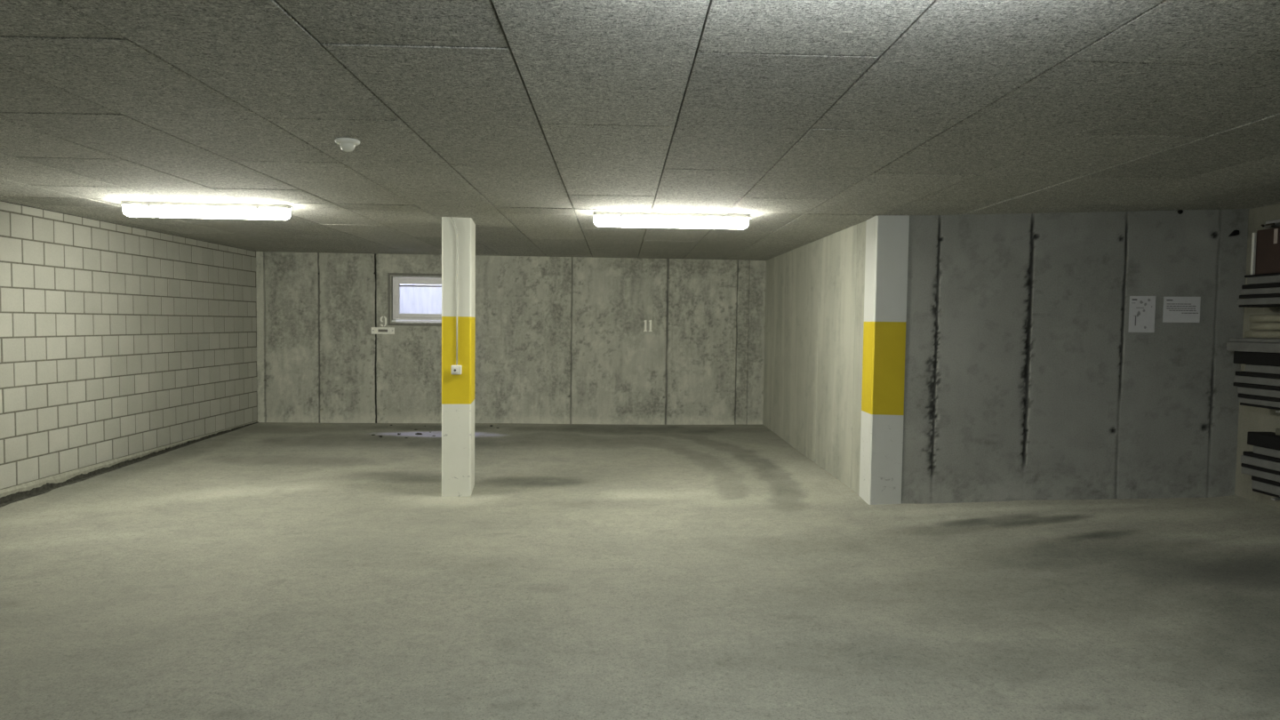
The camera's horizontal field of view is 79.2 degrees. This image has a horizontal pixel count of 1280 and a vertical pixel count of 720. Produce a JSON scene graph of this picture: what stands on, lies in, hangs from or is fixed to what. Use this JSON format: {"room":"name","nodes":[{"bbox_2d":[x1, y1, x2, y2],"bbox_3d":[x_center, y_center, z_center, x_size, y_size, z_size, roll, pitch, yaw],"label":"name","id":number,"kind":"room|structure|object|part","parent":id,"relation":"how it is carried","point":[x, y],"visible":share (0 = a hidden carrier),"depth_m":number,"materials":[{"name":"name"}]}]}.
{"room":"parking garage","nodes":[
{"label":"parking garage","id":0,"kind":"room"},
{"bbox_2d":[0,200,257,489],"bbox_3d":[-4.959,0.247,3.033,0.260,2.695,14.900,1,3,-2],"label":"wall","id":1,"kind":"structure","parent":0,"point":[116,340],"depth_m":7.23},
{"bbox_2d":[0,422,257,507],"bbox_3d":[-4.811,1.234,3.061,0.058,0.179,14.256,1,3,-2],"label":"trim","id":2,"kind":"structure","parent":1,"relation":"attached to","point":[4,500],"depth_m":6.89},
{"bbox_2d":[0,420,257,497],"bbox_3d":[-4.838,1.199,3.059,0.023,0.129,14.256,1,3,-2],"label":"trim","id":3,"kind":"structure","parent":1,"relation":"attached to","point":[61,477],"depth_m":6.83,"materials":[{"name":"grey concrete"}]},
{"bbox_2d":[256,251,766,424],"bbox_3d":[-1.666,-0.132,10.322,6.712,2.495,0.042,1,3,-3],"label":"wall","id":4,"kind":"structure","parent":0,"point":[559,340],"depth_m":10.31,"materials":[{"name":"concrete"}]},
{"bbox_2d":[371,327,394,334],"bbox_3d":[-3.389,-0.387,10.197,0.300,0.088,0.013,1,3,-3],"label":"name plate","id":5,"kind":"object","parent":4,"relation":"attached to","point":[374,330],"visible":1,"depth_m":10.19,"materials":[{"name":"white paint"}]},
{"bbox_2d":[379,316,386,326],"bbox_3d":[-3.382,-0.509,10.193,0.088,0.137,0.003,1,3,-3],"label":"number","id":6,"kind":"object","parent":4,"relation":"attached to","point":[380,319],"visible":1,"depth_m":10.19,"materials":[{"name":"white paint"}]},
{"bbox_2d":[387,272,441,326],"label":"window","id":7,"kind":"structure","parent":4,"relation":"in","point":[413,299],"depth_m":10.24,"materials":[{"name":"glass"}]},
{"bbox_3d":[-2.776,-0.508,10.239,1.002,0.018,0.042,1,3,-3],"label":"sill","id":8,"kind":"part","parent":7,"relation":"part of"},
{"bbox_3d":[-2.773,-0.807,10.249,0.920,0.498,0.058,1,3,-3],"label":"sash","id":9,"kind":"part","parent":7,"relation":"part of","materials":[{"name":"white plastic"}]},
{"bbox_2d":[643,320,652,331],"bbox_3d":[0.107,-0.459,10.377,0.114,0.155,0.003,1,3,-3],"label":"number","id":10,"kind":"object","parent":4,"relation":"attached to","point":[644,321],"visible":1,"depth_m":10.37,"materials":[{"name":"white paint"}]},
{"bbox_2d":[280,251,766,423],"bbox_3d":[-0.390,-0.046,10.553,9.800,2.695,0.500,1,3,-2],"label":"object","id":11,"kind":"structure","parent":0,"point":[374,273],"depth_m":10.21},
{"bbox_2d":[0,422,1279,719],"bbox_3d":[-0.205,1.188,3.315,9.400,0.332,14.520,1,3,-2],"label":"floor","id":12,"kind":"structure","parent":0,"point":[260,571],"depth_m":4.23,"materials":[{"name":"concrete"}]},
{"bbox_2d":[441,216,475,496],"bbox_3d":[-1.591,-0.011,6.797,0.243,2.405,0.470,0,3,-8],"label":"column","id":13,"kind":"structure","parent":12,"relation":"on","point":[458,390],"depth_m":6.57,"materials":[{"name":"paint"}]},
{"bbox_2d":[450,216,457,365],"bbox_3d":[-1.568,-0.578,6.529,0.061,1.244,0.013,0,3,-8],"label":"cable conduit","id":14,"kind":"object","parent":13,"relation":"attached to","point":[452,217],"visible":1,"depth_m":6.53,"materials":[{"name":"white plastic"}]},
{"bbox_2d":[451,365,461,374],"bbox_3d":[-1.554,0.083,6.544,0.084,0.078,0.050,0,3,-8],"label":"switch box","id":15,"kind":"object","parent":13,"relation":"attached to","point":[455,369],"visible":1,"depth_m":6.53,"materials":[{"name":"white plastic"}]},
{"bbox_2d":[0,0,1279,260],"bbox_3d":[-0.205,-1.040,3.196,9.215,0.028,14.483,1,3,-2],"label":"ceiling","id":16,"kind":"structure","parent":0,"point":[524,120],"depth_m":3.21,"materials":[{"name":"grey concrete"}]},
{"bbox_2d":[120,200,294,219],"bbox_3d":[-3.299,-1.141,5.920,1.260,0.106,0.129,1,3,-3],"label":"ceiling light","id":17,"kind":"object","parent":16,"relation":"attached to","point":[130,208],"visible":1,"depth_m":5.87,"materials":[{"name":"white plastic"}]},
{"bbox_2d":[335,137,359,151],"bbox_3d":[-1.427,-1.045,3.774,0.116,0.056,0.116,1,3,-2],"label":"ceiling sensor","id":18,"kind":"object","parent":16,"relation":"attached to","point":[347,144],"visible":1,"depth_m":3.74,"materials":[{"name":"white plastic"}]},
{"bbox_2d":[593,211,751,229],"bbox_3d":[0.262,-1.105,6.137,1.260,0.106,0.128,1,3,-2],"label":"ceiling light","id":19,"kind":"object","parent":16,"relation":"attached to","point":[601,219],"visible":1,"depth_m":6.08,"materials":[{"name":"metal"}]},
{"bbox_2d":[762,220,866,494],"bbox_3d":[1.782,0.000,8.455,0.027,2.495,4.068,1,3,-2],"label":"wall","id":20,"kind":"structure","parent":0,"point":[814,291],"depth_m":7.75,"materials":[{"name":"concrete"}]},
{"bbox_2d":[858,215,909,504],"bbox_3d":[1.966,0.030,6.269,0.248,2.345,0.322,1,3,-2],"label":"pillar","id":21,"kind":"structure","parent":0,"point":[886,260],"depth_m":6.14,"materials":[{"name":"paint"}]},
{"bbox_2d":[901,208,1248,503],"bbox_3d":[3.215,0.140,5.866,2.301,2.495,0.039,1,3,14],"label":"wall","id":22,"kind":"structure","parent":0,"point":[1026,377],"depth_m":5.83,"materials":[{"name":"grey concrete"}]},
{"bbox_2d":[1128,296,1155,332],"bbox_3d":[3.700,-0.337,5.700,0.170,0.268,0.003,1,3,14],"label":"notice sheet","id":23,"kind":"object","parent":22,"relation":"attached to","point":[1142,308],"visible":1,"depth_m":5.70,"materials":[{"name":"white paper"}]},
{"bbox_2d":[1162,296,1200,322],"bbox_3d":[3.948,-0.367,5.638,0.236,0.188,0.003,1,3,14],"label":"notice sheet","id":24,"kind":"object","parent":22,"relation":"attached to","point":[1176,309],"visible":1,"depth_m":5.64,"materials":[{"name":"white paper"}]},
{"bbox_2d":[1228,229,1239,236],"bbox_3d":[4.247,-0.908,5.533,0.055,0.045,0.030,1,3,14],"label":"hook","id":25,"kind":"object","parent":22,"relation":"attached to","point":[1235,232],"visible":1,"depth_m":5.52,"materials":[{"name":"black metal"}]},
{"bbox_2d":[1234,203,1279,507],"bbox_3d":[4.457,0.390,0.861,0.009,2.495,9.443,1,3,-2],"label":"wall","id":26,"kind":"structure","parent":0,"point":[1251,419],"depth_m":5.47,"materials":[{"name":"beige concrete"}]},
{"bbox_3d":[4.285,0.386,2.737,0.215,0.300,0.040,1,3,-2],"label":"wall bracket","id":27,"kind":"object","parent":26,"relation":"attached to","visible":0},
{"bbox_2d":[1240,402,1279,409],"bbox_3d":[4.260,0.379,3.748,0.150,0.015,3.200,1,3,-2],"label":"board","id":28,"kind":"object","parent":27,"relation":"on","point":[1241,404],"visible":0.52,"depth_m":5.17,"materials":[{"name":"wood"}]},
{"bbox_2d":[1239,397,1279,407],"bbox_3d":[4.257,0.352,3.752,0.155,0.035,3.200,1,3,-2],"label":"board","id":29,"kind":"object","parent":28,"relation":"on","point":[1272,404],"visible":0.76,"depth_m":5.17,"materials":[{"name":"grey wood"}]},
{"bbox_2d":[1237,393,1279,401],"bbox_3d":[4.256,0.321,3.757,0.158,0.026,3.200,1,3,-2],"label":"board","id":30,"kind":"object","parent":29,"relation":"on","point":[1244,396],"visible":0.72,"depth_m":5.17,"materials":[{"name":"wood"}]},
{"bbox_2d":[1237,386,1279,398],"bbox_3d":[4.255,0.283,3.758,0.160,0.047,3.200,1,3,-2],"label":"board","id":31,"kind":"object","parent":30,"relation":"on","point":[1269,393],"visible":0.76,"depth_m":5.17,"materials":[{"name":"grey wood"}]},
{"bbox_2d":[1232,382,1279,391],"bbox_3d":[4.250,0.244,3.781,0.170,0.026,3.200,1,3,-2],"label":"board","id":32,"kind":"object","parent":31,"relation":"on","point":[1236,384],"visible":0.76,"depth_m":5.18,"materials":[{"name":"grey wood"}]},
{"bbox_2d":[1233,375,1279,386],"bbox_3d":[4.253,0.207,3.780,0.165,0.047,3.200,1,3,-2],"label":"board","id":33,"kind":"object","parent":32,"relation":"on","point":[1268,381],"visible":0.76,"depth_m":5.18,"materials":[{"name":"grey wood"}]},
{"bbox_2d":[1234,371,1279,378],"bbox_3d":[4.254,0.168,3.773,0.165,0.029,3.200,1,3,-2],"label":"board","id":34,"kind":"object","parent":33,"relation":"on","point":[1239,373],"visible":0.8,"depth_m":5.18,"materials":[{"name":"grey wood"}]},
{"bbox_2d":[1244,364,1279,374],"bbox_3d":[4.261,0.131,3.701,0.155,0.051,3.200,1,3,-2],"label":"board","id":35,"kind":"object","parent":34,"relation":"on","point":[1252,368],"visible":0.8,"depth_m":5.15,"materials":[{"name":"grey wood"}]},
{"bbox_2d":[1233,351,1279,366],"bbox_3d":[4.255,0.057,3.788,0.165,0.085,3.200,1,3,-2],"label":"board","id":36,"kind":"object","parent":35,"relation":"on","point":[1259,358],"visible":0.84,"depth_m":5.18,"materials":[{"name":"black"}]},
{"bbox_2d":[1226,341,1279,352],"bbox_3d":[4.245,-0.021,3.824,0.185,0.065,3.200,1,3,-2],"label":"board","id":37,"kind":"object","parent":36,"relation":"on","point":[1231,346],"visible":0.88,"depth_m":5.18,"materials":[{"name":"grey wood"}]},
{"bbox_2d":[1229,337,1279,343],"bbox_3d":[4.250,-0.066,3.817,0.175,0.025,3.200,1,3,-2],"label":"board","id":38,"kind":"object","parent":37,"relation":"on","point":[1243,340],"visible":1,"depth_m":5.20,"materials":[{"name":"grey wood"}]},
{"bbox_2d":[1245,330,1279,338],"bbox_3d":[4.242,-0.156,4.884,0.135,0.052,0.900,1,3,-2],"label":"parcel","id":39,"kind":"object","parent":38,"relation":"on","point":[1257,334],"visible":0.96,"depth_m":5.18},
{"bbox_2d":[1248,322,1279,330],"bbox_3d":[4.248,-0.210,4.851,0.126,0.052,0.900,1,3,-2],"label":"parcel","id":40,"kind":"object","parent":39,"relation":"on","point":[1253,325],"visible":1,"depth_m":5.18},
{"bbox_2d":[1248,313,1279,321],"bbox_3d":[4.247,-0.265,4.859,0.129,0.052,0.900,1,3,-2],"label":"parcel","id":41,"kind":"object","parent":40,"relation":"on","point":[1270,317],"visible":1,"depth_m":5.17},
{"bbox_3d":[4.233,-0.394,4.963,0.215,0.300,0.040,1,3,-2],"label":"wall bracket","id":42,"kind":"object","parent":26,"relation":"attached to","visible":0},
{"bbox_2d":[1238,304,1279,307],"bbox_3d":[4.260,-0.295,3.751,0.165,0.013,3.200,1,3,-2],"label":"board","id":43,"kind":"object","parent":42,"relation":"on","point":[1268,305],"visible":1,"depth_m":5.22,"materials":[{"name":"black wood"}]},
{"bbox_2d":[1236,296,1279,304],"bbox_3d":[4.257,-0.325,3.760,0.170,0.044,3.200,1,3,-2],"label":"board","id":44,"kind":"object","parent":43,"relation":"on","point":[1276,300],"visible":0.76,"depth_m":5.17,"materials":[{"name":"grey wood"}]},
{"bbox_2d":[1239,293,1279,298],"bbox_3d":[4.261,-0.360,3.748,0.165,0.024,3.200,1,3,-2],"label":"board","id":45,"kind":"object","parent":44,"relation":"on","point":[1270,295],"visible":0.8,"depth_m":5.16,"materials":[{"name":"black"}]},
{"bbox_2d":[1240,287,1279,295],"bbox_3d":[4.264,-0.392,3.737,0.160,0.039,3.200,1,3,-2],"label":"board","id":46,"kind":"object","parent":45,"relation":"on","point":[1275,290],"visible":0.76,"depth_m":5.16,"materials":[{"name":"grey wood"}]},
{"bbox_2d":[1241,282,1279,288],"bbox_3d":[4.267,-0.427,3.735,0.155,0.029,3.200,1,3,-2],"label":"board","id":47,"kind":"object","parent":46,"relation":"on","point":[1273,284],"visible":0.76,"depth_m":5.17,"materials":[{"name":"black wood"}]},
{"bbox_2d":[1247,274,1279,284],"bbox_3d":[4.271,-0.465,3.698,0.150,0.049,3.200,1,3,-2],"label":"board","id":48,"kind":"object","parent":47,"relation":"on","point":[1268,279],"visible":0.76,"depth_m":5.15,"materials":[{"name":"grey wood"}]},
{"bbox_2d":[1244,272,1279,277],"bbox_3d":[4.270,-0.499,3.722,0.150,0.014,3.200,1,3,-2],"label":"board","id":49,"kind":"object","parent":48,"relation":"on","point":[1271,274],"visible":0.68,"depth_m":5.17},
{"bbox_2d":[1250,227,1279,274],"bbox_3d":[4.246,-0.701,4.665,0.132,0.300,1.214,1,3,-2],"label":"panel","id":50,"kind":"object","parent":49,"relation":"on","point":[1267,251],"visible":0.95,"depth_m":5.17,"materials":[{"name":"brown wood"}]},
{"bbox_2d":[1261,219,1279,227],"bbox_3d":[4.220,-0.901,4.963,0.132,0.045,0.510,1,3,-2],"label":"clamp","id":51,"kind":"object","parent":50,"relation":"on","point":[1270,223],"visible":0.99,"depth_m":5.14,"materials":[{"name":"metal"}]},
{"bbox_3d":[4.217,0.849,5.021,0.215,0.300,0.040,1,3,-2],"label":"wall bracket","id":52,"kind":"object","parent":26,"relation":"attached to","visible":0},
{"bbox_2d":[1252,488,1279,497],"bbox_3d":[4.256,0.955,3.635,0.150,0.015,3.200,1,3,-2],"label":"board","id":53,"kind":"object","parent":52,"relation":"on","point":[1253,490],"visible":0.44,"depth_m":5.12,"materials":[{"name":"black wood"}]},
{"bbox_2d":[1251,480,1279,495],"bbox_3d":[4.256,0.916,3.638,0.150,0.059,3.200,1,3,-2],"label":"board","id":54,"kind":"object","parent":53,"relation":"on","point":[1268,488],"visible":0.72,"depth_m":5.11,"materials":[{"name":"grey wood"}]},
{"bbox_2d":[1251,475,1279,486],"bbox_3d":[4.254,0.871,3.636,0.155,0.029,3.200,1,3,-2],"label":"board","id":55,"kind":"object","parent":54,"relation":"on","point":[1263,480],"visible":0.48,"depth_m":5.11,"materials":[{"name":"black wood"}]},
{"bbox_2d":[1241,466,1279,482],"bbox_3d":[4.248,0.830,3.709,0.165,0.044,3.200,1,3,-2],"label":"board","id":56,"kind":"object","parent":55,"relation":"on","point":[1244,470],"visible":0.72,"depth_m":5.14,"materials":[{"name":"grey wood"}]},
{"bbox_2d":[1240,463,1279,475],"bbox_3d":[4.248,0.795,3.712,0.165,0.024,3.200,1,3,-2],"label":"board","id":57,"kind":"object","parent":56,"relation":"on","point":[1244,465],"visible":0.48,"depth_m":5.14,"materials":[{"name":"black wood"}]},
{"bbox_2d":[1240,455,1279,471],"bbox_3d":[4.248,0.755,3.715,0.165,0.054,3.200,1,3,-2],"label":"board","id":58,"kind":"object","parent":57,"relation":"on","point":[1246,460],"visible":0.72,"depth_m":5.14,"materials":[{"name":"grey wood"}]},
{"bbox_2d":[1242,451,1279,463],"bbox_3d":[4.252,0.715,3.704,0.160,0.026,3.200,1,3,-2],"label":"board","id":59,"kind":"object","parent":58,"relation":"on","point":[1246,453],"visible":0.56,"depth_m":5.15,"materials":[{"name":"black wood"}]},
{"bbox_2d":[1253,445,1279,458],"bbox_3d":[4.259,0.678,3.632,0.150,0.052,3.200,1,3,-2],"label":"board","id":60,"kind":"object","parent":59,"relation":"on","point":[1268,452],"visible":0.72,"depth_m":5.11,"materials":[{"name":"grey wood"}]},
{"bbox_2d":[1247,432,1279,450],"bbox_3d":[4.252,0.606,3.663,0.165,0.087,3.200,1,3,-2],"label":"board","id":61,"kind":"object","parent":60,"relation":"on","point":[1269,440],"visible":1,"depth_m":5.13,"materials":[{"name":"black wood"}]},
{"bbox_2d":[1275,428,1279,435],"bbox_3d":[4.253,0.484,4.839,0.140,0.045,0.500,1,3,-2],"label":"carton","id":62,"kind":"object","parent":61,"relation":"on","point":[1277,430],"visible":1,"depth_m":5.07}
]}

